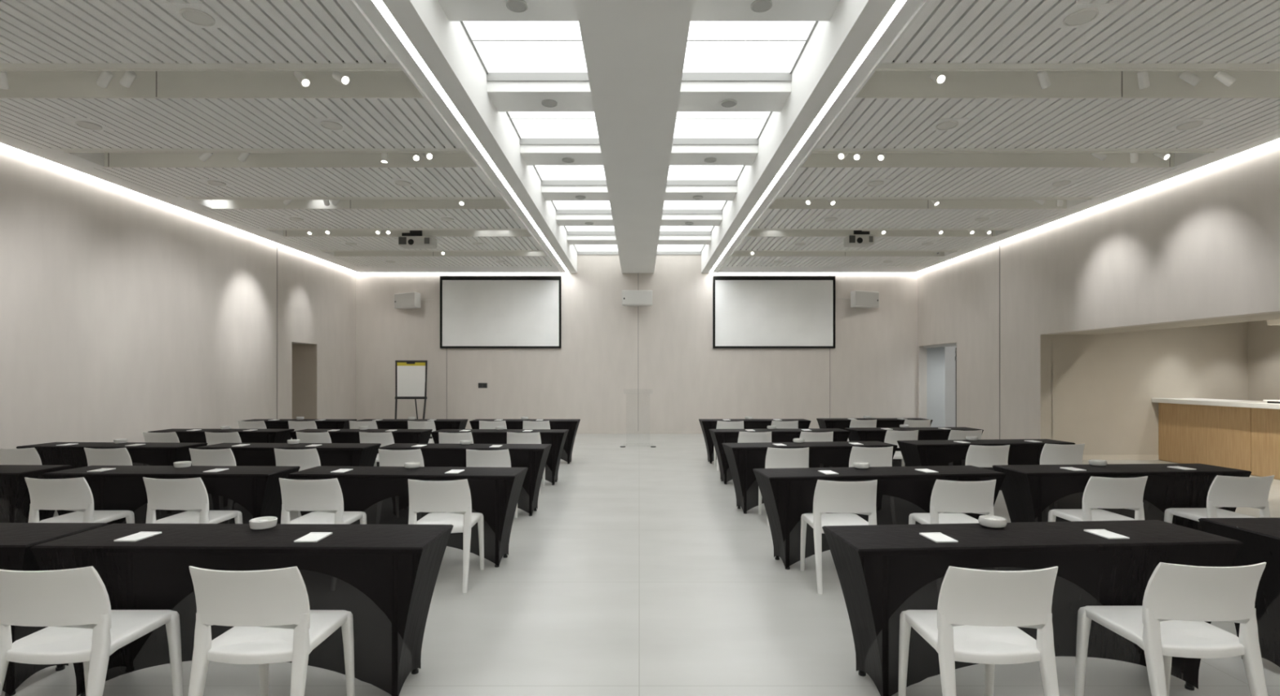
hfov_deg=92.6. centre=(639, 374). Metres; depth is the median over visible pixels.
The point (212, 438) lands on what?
chair
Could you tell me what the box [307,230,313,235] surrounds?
track spotlight
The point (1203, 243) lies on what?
wall
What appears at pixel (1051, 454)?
chair
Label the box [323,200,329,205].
track spotlight
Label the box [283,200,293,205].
track spotlight
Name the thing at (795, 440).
bowl
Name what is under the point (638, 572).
floor
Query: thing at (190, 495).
chair
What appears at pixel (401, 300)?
grille
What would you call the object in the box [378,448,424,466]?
chair
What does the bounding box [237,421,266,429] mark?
chair
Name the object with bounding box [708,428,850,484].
conference table
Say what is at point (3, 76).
track spotlight
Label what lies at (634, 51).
beam
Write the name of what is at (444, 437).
chair
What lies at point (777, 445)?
notepad
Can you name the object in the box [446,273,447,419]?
trim
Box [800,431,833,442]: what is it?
chair
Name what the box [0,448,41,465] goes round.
chair
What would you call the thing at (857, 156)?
track spotlight
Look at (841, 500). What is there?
chair
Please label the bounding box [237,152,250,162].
track spotlight
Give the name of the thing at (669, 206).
window
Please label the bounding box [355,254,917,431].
wall
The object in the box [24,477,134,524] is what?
chair
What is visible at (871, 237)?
vent grille
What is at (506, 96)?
beam
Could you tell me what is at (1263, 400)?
tray
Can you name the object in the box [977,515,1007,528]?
bowl
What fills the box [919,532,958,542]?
notepad
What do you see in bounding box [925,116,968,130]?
ceiling speaker
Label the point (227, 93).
ceiling
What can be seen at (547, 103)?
recessed light
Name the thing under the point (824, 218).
ceiling speaker
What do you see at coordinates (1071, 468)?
notepad
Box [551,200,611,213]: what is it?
window
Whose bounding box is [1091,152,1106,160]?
track spotlight
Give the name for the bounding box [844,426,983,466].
conference table
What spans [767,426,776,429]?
bowl
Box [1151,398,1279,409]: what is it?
countertop
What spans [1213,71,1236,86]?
track spotlight
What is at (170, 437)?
chair
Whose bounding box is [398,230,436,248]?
ceiling projector
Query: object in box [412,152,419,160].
track spotlight
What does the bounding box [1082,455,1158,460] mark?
baseboard
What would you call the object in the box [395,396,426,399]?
tray
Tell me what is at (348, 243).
ceiling speaker
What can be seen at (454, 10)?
beam
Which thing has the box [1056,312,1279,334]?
ceiling
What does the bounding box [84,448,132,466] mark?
chair
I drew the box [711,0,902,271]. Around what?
ceiling light strip
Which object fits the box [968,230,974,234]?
track spotlight
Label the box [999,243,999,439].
trim
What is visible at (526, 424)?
chair
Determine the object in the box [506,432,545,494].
chair
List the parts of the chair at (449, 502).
leg, backrest, seat, leg, leg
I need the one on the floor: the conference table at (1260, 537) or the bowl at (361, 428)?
the conference table at (1260, 537)
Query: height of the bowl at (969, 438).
0.044 m
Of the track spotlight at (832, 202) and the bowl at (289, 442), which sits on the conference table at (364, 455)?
the bowl at (289, 442)
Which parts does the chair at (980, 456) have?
backrest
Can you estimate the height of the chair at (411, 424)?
0.787 m
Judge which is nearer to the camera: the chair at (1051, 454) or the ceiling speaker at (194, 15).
the ceiling speaker at (194, 15)
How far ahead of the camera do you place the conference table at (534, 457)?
6.56 m
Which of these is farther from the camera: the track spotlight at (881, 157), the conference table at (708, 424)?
the conference table at (708, 424)
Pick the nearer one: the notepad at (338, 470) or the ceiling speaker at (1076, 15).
the ceiling speaker at (1076, 15)
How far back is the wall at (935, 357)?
15.64 m
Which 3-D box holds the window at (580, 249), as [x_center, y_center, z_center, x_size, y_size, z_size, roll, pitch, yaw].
[-1.020,-3.123,14.840,1.149,0.105,1.720,0,0,0]
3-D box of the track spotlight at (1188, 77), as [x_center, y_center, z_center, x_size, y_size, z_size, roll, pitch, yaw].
[4.927,-2.738,5.466,0.159,0.324,0.076,0,0,17]
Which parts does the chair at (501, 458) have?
backrest, leg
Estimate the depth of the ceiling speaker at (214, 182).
8.23 m
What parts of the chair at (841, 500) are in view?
leg, leg, seat, backrest, leg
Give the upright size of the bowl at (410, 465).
0.044 m
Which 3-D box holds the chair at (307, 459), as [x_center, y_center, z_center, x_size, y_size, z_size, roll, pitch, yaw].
[-3.455,1.137,6.340,0.447,0.787,0.530,0,0,0]
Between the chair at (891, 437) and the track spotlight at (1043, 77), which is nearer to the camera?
the track spotlight at (1043, 77)
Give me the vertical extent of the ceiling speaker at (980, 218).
0.050 m
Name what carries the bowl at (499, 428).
on the conference table at (556, 437)
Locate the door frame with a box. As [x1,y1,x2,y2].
[923,342,956,427]
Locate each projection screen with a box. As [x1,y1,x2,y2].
[440,275,561,348]
[712,275,835,348]
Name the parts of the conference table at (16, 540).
leg, leg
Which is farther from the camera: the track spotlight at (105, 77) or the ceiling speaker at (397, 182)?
the ceiling speaker at (397, 182)
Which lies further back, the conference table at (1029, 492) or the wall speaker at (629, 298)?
the wall speaker at (629, 298)
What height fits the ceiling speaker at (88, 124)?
0.050 m
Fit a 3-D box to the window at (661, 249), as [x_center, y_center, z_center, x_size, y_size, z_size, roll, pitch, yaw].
[0.985,-3.123,14.840,1.219,0.105,1.720,0,0,0]
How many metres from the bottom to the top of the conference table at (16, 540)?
0.740 m
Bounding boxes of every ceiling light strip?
[0,142,355,271]
[375,0,567,271]
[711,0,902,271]
[918,137,1279,271]
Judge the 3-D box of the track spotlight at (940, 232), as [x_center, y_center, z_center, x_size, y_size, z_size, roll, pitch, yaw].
[5.509,-2.734,11.228,0.120,0.332,0.148,0,0,0]
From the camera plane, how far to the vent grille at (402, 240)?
11.40 m
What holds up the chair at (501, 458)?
on the floor
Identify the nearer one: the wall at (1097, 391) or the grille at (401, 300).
the wall at (1097, 391)
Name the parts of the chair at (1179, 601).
leg, leg, seat, leg, backrest, leg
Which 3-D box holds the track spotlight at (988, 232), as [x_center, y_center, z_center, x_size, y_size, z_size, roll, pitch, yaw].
[6.391,-2.734,11.228,0.120,0.332,0.148,0,0,0]
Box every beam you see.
[438,0,839,21]
[487,81,791,111]
[520,144,758,165]
[541,186,737,200]
[555,213,722,226]
[567,235,711,244]
[575,0,693,273]
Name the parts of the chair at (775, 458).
leg, backrest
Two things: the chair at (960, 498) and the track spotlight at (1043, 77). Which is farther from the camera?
the track spotlight at (1043, 77)
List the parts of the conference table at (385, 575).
leg, leg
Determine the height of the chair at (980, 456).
0.787 m
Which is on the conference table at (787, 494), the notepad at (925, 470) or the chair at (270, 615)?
the notepad at (925, 470)
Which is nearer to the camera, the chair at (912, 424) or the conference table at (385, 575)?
the conference table at (385, 575)
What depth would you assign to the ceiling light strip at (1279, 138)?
8.81 m
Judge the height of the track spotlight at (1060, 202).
0.338 m
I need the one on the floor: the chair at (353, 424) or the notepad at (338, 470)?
the chair at (353, 424)
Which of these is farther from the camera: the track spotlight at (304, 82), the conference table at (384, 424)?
the conference table at (384, 424)
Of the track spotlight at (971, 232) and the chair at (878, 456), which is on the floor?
the chair at (878, 456)
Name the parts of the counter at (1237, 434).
panel, panel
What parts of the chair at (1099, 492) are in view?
leg, leg, seat, backrest, leg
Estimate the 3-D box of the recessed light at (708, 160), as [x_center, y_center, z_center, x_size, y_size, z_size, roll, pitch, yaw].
[0.980,-2.956,8.440,0.170,0.018,0.170,0,0,0]
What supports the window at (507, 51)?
attached to the ceiling at (227, 93)
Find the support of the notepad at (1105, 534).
on the conference table at (884, 571)
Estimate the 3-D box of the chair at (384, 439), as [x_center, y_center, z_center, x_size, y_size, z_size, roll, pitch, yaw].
[-3.406,1.137,8.100,0.447,0.787,0.530,0,0,0]
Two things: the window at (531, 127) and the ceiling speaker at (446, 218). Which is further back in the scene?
the ceiling speaker at (446, 218)
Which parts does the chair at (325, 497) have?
leg, backrest, seat, leg, leg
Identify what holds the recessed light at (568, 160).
attached to the beam at (532, 154)
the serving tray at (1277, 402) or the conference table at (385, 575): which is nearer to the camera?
the conference table at (385, 575)
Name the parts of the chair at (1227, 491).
leg, leg, seat, backrest, leg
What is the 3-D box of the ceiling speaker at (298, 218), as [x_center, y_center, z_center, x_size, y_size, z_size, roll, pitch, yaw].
[-5.720,-2.603,10.205,0.300,0.050,0.300,0,0,0]
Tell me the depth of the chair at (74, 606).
2.40 m
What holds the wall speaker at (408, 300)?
attached to the wall at (617, 366)
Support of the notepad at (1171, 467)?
on the conference table at (1029, 492)
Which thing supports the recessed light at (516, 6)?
attached to the beam at (454, 10)
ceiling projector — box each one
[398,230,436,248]
[844,230,874,247]
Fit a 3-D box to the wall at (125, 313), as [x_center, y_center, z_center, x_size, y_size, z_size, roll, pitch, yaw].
[-7.370,-0.895,6.350,0.200,4.850,18.700,0,0,0]
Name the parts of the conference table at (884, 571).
leg, leg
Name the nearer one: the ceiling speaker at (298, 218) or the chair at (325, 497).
the chair at (325, 497)
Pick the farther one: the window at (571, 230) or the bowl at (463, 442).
the window at (571, 230)
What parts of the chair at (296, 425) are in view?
backrest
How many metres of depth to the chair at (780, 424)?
9.79 m
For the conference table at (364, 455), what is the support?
on the floor
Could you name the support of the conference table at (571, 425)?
on the floor
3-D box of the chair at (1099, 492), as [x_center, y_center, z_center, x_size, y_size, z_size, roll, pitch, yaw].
[3.494,1.137,4.660,0.447,0.787,0.530,0,0,-1]
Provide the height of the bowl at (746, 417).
0.044 m
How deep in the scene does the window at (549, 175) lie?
9.72 m
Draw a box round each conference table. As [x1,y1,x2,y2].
[0,465,71,523]
[0,523,108,695]
[16,442,208,469]
[30,523,453,695]
[41,465,300,524]
[146,428,294,443]
[195,443,381,466]
[241,419,356,429]
[286,466,528,567]
[289,429,432,466]
[355,419,467,439]
[377,443,551,516]
[431,429,568,485]
[469,419,580,464]
[698,418,810,463]
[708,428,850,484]
[722,441,897,514]
[752,465,1006,569]
[816,417,933,430]
[822,520,1243,695]
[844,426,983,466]
[897,439,1075,490]
[992,463,1251,532]
[1198,517,1279,667]
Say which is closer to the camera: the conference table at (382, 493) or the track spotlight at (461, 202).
the conference table at (382, 493)
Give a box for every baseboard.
[576,431,702,434]
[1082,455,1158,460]
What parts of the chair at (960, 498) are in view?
leg, leg, seat, backrest, leg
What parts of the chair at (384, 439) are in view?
backrest, seat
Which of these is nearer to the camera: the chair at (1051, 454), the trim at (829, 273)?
the chair at (1051, 454)
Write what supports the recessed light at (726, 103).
attached to the beam at (506, 96)
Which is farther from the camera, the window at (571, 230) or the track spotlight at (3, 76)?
the window at (571, 230)
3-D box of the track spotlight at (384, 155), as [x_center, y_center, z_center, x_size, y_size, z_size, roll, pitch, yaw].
[-3.080,-2.732,7.392,0.120,0.336,0.088,0,0,0]
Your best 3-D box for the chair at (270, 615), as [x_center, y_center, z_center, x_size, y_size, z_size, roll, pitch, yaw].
[-1.530,1.137,2.570,0.447,0.787,0.530,0,0,1]
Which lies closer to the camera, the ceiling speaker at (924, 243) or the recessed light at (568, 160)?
the recessed light at (568, 160)
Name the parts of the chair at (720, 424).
leg, leg, backrest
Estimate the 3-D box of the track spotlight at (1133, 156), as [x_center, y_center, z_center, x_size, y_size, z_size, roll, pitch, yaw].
[5.993,-2.733,7.403,0.142,0.335,0.094,0,0,-35]
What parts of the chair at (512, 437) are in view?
backrest, leg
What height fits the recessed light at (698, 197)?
0.018 m
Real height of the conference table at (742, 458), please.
0.740 m
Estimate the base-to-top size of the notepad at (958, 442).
0.009 m
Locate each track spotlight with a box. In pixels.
[0,71,8,89]
[95,71,113,88]
[119,71,136,87]
[198,152,213,161]
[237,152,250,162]
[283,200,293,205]
[293,71,310,86]
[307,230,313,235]
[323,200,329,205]
[331,200,340,205]
[332,71,349,84]
[381,152,387,163]
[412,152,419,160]
[422,152,432,159]
[458,200,465,205]
[805,200,813,204]
[827,200,835,205]
[838,152,848,159]
[853,152,862,159]
[877,152,887,160]
[929,71,945,84]
[930,200,938,205]
[936,230,942,234]
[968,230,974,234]
[984,230,991,234]
[1033,200,1045,204]
[1036,71,1051,88]
[1057,200,1062,206]
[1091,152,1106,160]
[1129,152,1137,163]
[1137,71,1150,88]
[1154,152,1169,159]
[1179,71,1201,86]
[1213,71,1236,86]
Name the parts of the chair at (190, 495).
leg, backrest, seat, leg, leg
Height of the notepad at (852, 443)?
0.009 m
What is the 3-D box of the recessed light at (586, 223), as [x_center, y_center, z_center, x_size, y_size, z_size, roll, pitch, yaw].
[-0.980,-2.956,11.980,0.170,0.018,0.170,0,0,0]
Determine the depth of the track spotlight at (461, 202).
9.27 m
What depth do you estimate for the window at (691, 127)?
7.79 m
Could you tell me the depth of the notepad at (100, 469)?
5.01 m
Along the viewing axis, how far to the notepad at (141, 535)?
2.95 m
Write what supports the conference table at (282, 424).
on the floor
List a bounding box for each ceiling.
[0,0,1279,273]
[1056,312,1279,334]
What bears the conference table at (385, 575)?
on the floor
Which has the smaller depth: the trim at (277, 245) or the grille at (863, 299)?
the trim at (277, 245)
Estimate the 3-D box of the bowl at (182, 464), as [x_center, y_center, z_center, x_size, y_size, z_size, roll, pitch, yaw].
[-3.887,0.768,5.205,0.126,0.043,0.126,0,0,0]
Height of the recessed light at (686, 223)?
0.018 m
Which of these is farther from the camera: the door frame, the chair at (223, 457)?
the door frame
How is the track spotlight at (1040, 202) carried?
attached to the ceiling at (227, 93)
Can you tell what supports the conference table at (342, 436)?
on the floor
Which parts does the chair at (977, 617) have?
leg, leg, seat, leg, backrest, leg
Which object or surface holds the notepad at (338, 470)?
on the conference table at (382, 493)
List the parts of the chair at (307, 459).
backrest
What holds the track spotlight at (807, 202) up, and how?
attached to the ceiling at (227, 93)
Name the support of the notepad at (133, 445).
on the conference table at (150, 454)
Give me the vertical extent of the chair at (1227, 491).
0.787 m
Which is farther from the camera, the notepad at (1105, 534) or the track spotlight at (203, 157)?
the track spotlight at (203, 157)
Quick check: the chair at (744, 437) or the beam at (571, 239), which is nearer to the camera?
the chair at (744, 437)
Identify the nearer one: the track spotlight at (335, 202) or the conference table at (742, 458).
the conference table at (742, 458)
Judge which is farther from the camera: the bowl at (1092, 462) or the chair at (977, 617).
the bowl at (1092, 462)
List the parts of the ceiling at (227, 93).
slat panel, slat panel, slat panel, slat panel, slat panel, slat panel, slat panel, slat panel, slat panel, slat panel, slat panel, slat panel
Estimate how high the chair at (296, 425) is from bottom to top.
0.787 m
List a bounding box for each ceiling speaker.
[61,117,115,130]
[160,0,231,27]
[197,177,235,186]
[282,215,310,221]
[309,116,352,130]
[339,241,361,245]
[387,177,417,186]
[435,215,458,221]
[819,215,842,221]
[860,177,891,186]
[879,259,896,262]
[916,241,938,245]
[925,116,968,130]
[968,215,995,221]
[1043,177,1080,186]
[1046,0,1117,27]
[1163,117,1217,130]
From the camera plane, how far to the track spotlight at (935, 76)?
5.42 m
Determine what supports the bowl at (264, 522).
on the conference table at (385, 575)
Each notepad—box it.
[56,443,78,445]
[87,468,115,471]
[113,531,161,542]
[124,444,145,446]
[203,468,228,472]
[231,444,249,446]
[293,532,332,542]
[306,444,321,446]
[330,469,352,472]
[411,444,426,447]
[444,469,464,474]
[489,444,502,447]
[772,444,786,446]
[817,470,838,475]
[848,442,863,444]
[915,468,938,473]
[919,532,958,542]
[953,440,970,443]
[1024,440,1042,442]
[1059,466,1086,471]
[1084,529,1129,539]
[1167,466,1196,470]
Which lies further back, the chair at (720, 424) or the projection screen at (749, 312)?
the projection screen at (749, 312)
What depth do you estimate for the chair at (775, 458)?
6.22 m
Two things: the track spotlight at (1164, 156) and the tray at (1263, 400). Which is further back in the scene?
the tray at (1263, 400)
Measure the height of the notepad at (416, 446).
0.009 m
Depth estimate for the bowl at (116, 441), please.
6.97 m
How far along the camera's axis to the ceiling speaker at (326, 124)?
6.32 m
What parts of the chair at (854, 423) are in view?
backrest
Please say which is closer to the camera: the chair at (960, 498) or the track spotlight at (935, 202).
the chair at (960, 498)
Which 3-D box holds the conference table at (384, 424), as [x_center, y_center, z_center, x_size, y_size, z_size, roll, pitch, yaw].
[-3.933,1.160,10.570,1.830,0.740,0.440,0,0,1]
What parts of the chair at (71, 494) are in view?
leg, backrest, seat, leg, leg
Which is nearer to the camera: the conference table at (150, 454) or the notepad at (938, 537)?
the notepad at (938, 537)
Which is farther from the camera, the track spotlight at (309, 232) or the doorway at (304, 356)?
the doorway at (304, 356)
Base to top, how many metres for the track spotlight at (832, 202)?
0.331 m
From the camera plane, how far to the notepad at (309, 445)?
6.75 m
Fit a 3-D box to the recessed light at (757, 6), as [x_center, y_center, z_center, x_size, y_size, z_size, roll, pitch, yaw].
[0.980,-2.956,4.900,0.170,0.018,0.170,0,0,0]
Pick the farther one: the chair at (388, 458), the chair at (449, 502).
the chair at (388, 458)
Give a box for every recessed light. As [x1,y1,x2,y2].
[506,0,527,12]
[541,99,557,107]
[562,157,574,163]
[575,195,585,199]
[584,222,593,225]
[684,222,693,225]
[693,195,702,199]
[703,157,716,163]
[720,99,737,107]
[751,0,772,12]
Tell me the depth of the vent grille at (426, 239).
11.40 m
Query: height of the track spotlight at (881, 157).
0.326 m
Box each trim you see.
[276,244,277,419]
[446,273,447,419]
[829,273,830,418]
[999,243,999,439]
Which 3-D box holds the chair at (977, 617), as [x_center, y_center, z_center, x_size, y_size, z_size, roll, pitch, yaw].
[1.410,1.137,2.570,0.447,0.787,0.530,0,0,0]
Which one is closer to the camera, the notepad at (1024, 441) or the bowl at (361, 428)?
the notepad at (1024, 441)
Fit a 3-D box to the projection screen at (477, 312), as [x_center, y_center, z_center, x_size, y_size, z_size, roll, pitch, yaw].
[-3.547,-1.590,15.665,3.100,1.848,0.070,0,0,0]
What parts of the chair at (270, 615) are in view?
leg, backrest, leg, seat, leg, leg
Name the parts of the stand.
leg, leg, leg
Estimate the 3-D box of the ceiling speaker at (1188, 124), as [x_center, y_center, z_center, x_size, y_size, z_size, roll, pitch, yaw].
[5.720,-2.603,6.355,0.300,0.050,0.300,0,0,0]
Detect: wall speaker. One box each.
[394,292,433,309]
[622,290,652,306]
[845,290,879,308]
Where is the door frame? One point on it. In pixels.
(950, 352)
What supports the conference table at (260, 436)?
on the floor
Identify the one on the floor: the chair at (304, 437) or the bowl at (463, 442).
the chair at (304, 437)
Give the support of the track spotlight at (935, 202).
attached to the ceiling at (227, 93)
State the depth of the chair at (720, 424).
9.74 m
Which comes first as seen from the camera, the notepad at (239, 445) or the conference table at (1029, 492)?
the conference table at (1029, 492)
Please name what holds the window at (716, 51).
attached to the ceiling at (227, 93)
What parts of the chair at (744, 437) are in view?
backrest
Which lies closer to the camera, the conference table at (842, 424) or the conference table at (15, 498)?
the conference table at (15, 498)
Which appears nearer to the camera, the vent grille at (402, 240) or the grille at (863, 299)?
the vent grille at (402, 240)
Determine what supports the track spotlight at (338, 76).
attached to the ceiling at (227, 93)
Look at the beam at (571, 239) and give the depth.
13.49 m
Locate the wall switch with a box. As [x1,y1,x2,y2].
[478,382,487,388]
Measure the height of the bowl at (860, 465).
0.044 m
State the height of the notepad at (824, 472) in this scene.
0.009 m
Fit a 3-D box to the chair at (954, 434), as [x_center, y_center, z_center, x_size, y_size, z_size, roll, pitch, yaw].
[4.370,1.137,8.370,0.447,0.787,0.530,0,0,-1]
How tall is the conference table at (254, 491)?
0.740 m
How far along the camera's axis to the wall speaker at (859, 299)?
15.31 m
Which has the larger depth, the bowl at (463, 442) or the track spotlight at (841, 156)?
the track spotlight at (841, 156)
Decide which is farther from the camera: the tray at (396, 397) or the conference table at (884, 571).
the tray at (396, 397)
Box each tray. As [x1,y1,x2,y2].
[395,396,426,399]
[1262,400,1279,401]
[1262,400,1279,404]
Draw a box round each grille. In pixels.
[394,293,414,307]
[398,236,406,244]
[424,237,429,244]
[848,235,855,243]
[855,291,879,306]
[869,235,873,242]
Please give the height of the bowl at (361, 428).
0.043 m
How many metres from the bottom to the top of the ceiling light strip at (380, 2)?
0.025 m
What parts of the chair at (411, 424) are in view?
backrest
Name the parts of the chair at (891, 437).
seat, backrest, leg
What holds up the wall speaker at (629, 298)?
attached to the wall at (617, 366)
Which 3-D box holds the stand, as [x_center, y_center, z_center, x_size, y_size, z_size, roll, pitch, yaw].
[-5.489,0.599,14.891,0.773,1.870,0.746,0,0,0]
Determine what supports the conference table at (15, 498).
on the floor
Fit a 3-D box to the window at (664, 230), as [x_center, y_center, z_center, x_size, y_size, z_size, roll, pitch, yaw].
[0.985,-3.123,12.850,1.219,0.105,1.280,0,0,0]
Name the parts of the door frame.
frame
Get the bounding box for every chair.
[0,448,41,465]
[0,566,182,695]
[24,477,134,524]
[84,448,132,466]
[142,431,179,443]
[142,477,242,524]
[187,566,355,695]
[188,448,235,466]
[204,431,241,445]
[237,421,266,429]
[274,448,320,516]
[279,478,366,524]
[288,421,316,439]
[296,431,331,443]
[349,421,377,429]
[359,431,394,466]
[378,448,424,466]
[407,421,435,444]
[408,479,484,593]
[438,432,473,444]
[466,448,517,518]
[479,421,506,429]
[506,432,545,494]
[523,421,550,429]
[714,421,743,471]
[733,431,771,485]
[758,447,808,526]
[771,421,798,428]
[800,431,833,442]
[800,480,877,595]
[847,419,876,441]
[848,446,893,467]
[884,430,918,466]
[897,566,1059,695]
[903,419,930,427]
[908,480,995,524]
[947,430,982,439]
[965,444,1010,520]
[1040,444,1084,465]
[1048,476,1147,522]
[1075,562,1267,695]
[1164,475,1274,524]
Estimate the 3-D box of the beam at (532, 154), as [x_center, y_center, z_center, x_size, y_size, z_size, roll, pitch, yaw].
[0.000,-3.143,8.425,3.188,0.355,0.490,0,0,0]
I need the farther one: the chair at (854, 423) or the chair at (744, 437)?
the chair at (854, 423)
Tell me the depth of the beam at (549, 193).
9.99 m
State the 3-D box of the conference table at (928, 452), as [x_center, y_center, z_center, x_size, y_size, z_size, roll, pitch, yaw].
[4.054,1.160,7.179,1.918,0.740,0.440,0,0,-5]
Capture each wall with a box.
[0,143,355,448]
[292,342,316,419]
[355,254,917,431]
[917,139,1279,439]
[926,346,950,427]
[1040,320,1279,460]
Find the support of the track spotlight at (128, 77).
attached to the ceiling at (227, 93)
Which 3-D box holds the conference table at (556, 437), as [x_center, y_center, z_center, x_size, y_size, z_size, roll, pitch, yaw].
[-1.935,1.160,8.580,1.840,0.740,0.440,0,0,1]
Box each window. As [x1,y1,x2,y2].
[460,21,589,81]
[506,111,599,144]
[533,165,606,186]
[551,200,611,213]
[564,226,615,235]
[573,244,618,254]
[656,244,704,254]
[659,226,714,235]
[662,200,727,213]
[666,165,744,186]
[672,111,772,144]
[681,21,817,81]
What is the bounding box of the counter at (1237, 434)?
[1151,398,1279,479]
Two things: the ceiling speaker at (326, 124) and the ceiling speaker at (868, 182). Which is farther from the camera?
the ceiling speaker at (868, 182)
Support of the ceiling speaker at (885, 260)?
attached to the ceiling at (227, 93)
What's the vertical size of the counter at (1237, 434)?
1.105 m
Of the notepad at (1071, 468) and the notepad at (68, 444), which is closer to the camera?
the notepad at (1071, 468)
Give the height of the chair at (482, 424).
0.787 m
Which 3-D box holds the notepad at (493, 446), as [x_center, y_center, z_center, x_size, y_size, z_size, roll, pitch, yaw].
[-1.565,0.786,6.677,0.107,0.009,0.152,0,0,1]
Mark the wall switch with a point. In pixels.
(481, 385)
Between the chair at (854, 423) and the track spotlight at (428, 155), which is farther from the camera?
the chair at (854, 423)
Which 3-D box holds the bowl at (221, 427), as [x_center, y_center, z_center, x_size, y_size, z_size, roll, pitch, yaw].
[-5.944,0.768,8.790,0.126,0.043,0.126,0,0,0]
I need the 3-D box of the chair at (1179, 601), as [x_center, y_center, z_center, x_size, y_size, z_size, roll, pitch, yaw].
[2.265,1.137,2.620,0.447,0.787,0.530,0,0,0]
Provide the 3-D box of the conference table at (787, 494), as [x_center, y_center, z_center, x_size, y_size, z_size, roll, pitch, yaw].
[1.941,1.160,5.004,1.944,0.740,0.440,0,0,-6]
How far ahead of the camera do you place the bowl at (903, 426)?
8.97 m
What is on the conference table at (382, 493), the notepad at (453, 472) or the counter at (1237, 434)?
the notepad at (453, 472)
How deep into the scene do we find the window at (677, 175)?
9.72 m
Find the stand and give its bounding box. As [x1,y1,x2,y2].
[394,360,427,419]
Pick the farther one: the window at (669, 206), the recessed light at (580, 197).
the window at (669, 206)
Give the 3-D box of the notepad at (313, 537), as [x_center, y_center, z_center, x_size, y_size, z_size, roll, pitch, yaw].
[-1.570,0.786,2.948,0.107,0.009,0.152,0,0,0]
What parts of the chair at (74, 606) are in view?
leg, backrest, leg, seat, leg, leg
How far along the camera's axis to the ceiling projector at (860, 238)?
11.41 m
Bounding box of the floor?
[0,434,1279,695]
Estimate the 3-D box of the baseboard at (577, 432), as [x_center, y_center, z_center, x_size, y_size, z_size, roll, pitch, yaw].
[-0.060,1.495,15.694,14.420,0.070,0.012,0,0,0]
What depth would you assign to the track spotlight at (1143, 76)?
5.46 m
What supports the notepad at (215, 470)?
on the conference table at (254, 491)
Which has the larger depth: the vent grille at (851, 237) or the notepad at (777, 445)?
the vent grille at (851, 237)
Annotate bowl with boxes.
[113,439,128,444]
[173,461,191,468]
[220,426,231,429]
[248,516,277,529]
[287,440,299,444]
[359,426,368,430]
[404,462,420,469]
[460,440,471,444]
[495,426,504,430]
[745,416,752,419]
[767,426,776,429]
[792,438,804,443]
[853,462,870,469]
[899,424,909,428]
[965,436,977,440]
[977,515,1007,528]
[1088,459,1107,466]
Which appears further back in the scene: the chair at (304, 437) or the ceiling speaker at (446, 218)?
the ceiling speaker at (446, 218)
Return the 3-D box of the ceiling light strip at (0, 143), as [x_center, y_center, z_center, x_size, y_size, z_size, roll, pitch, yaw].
[-7.228,-2.632,6.300,0.065,0.025,18.600,0,0,0]
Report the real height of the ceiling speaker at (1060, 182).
0.050 m
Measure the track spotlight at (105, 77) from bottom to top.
0.329 m
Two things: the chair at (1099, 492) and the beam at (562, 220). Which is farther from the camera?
the beam at (562, 220)

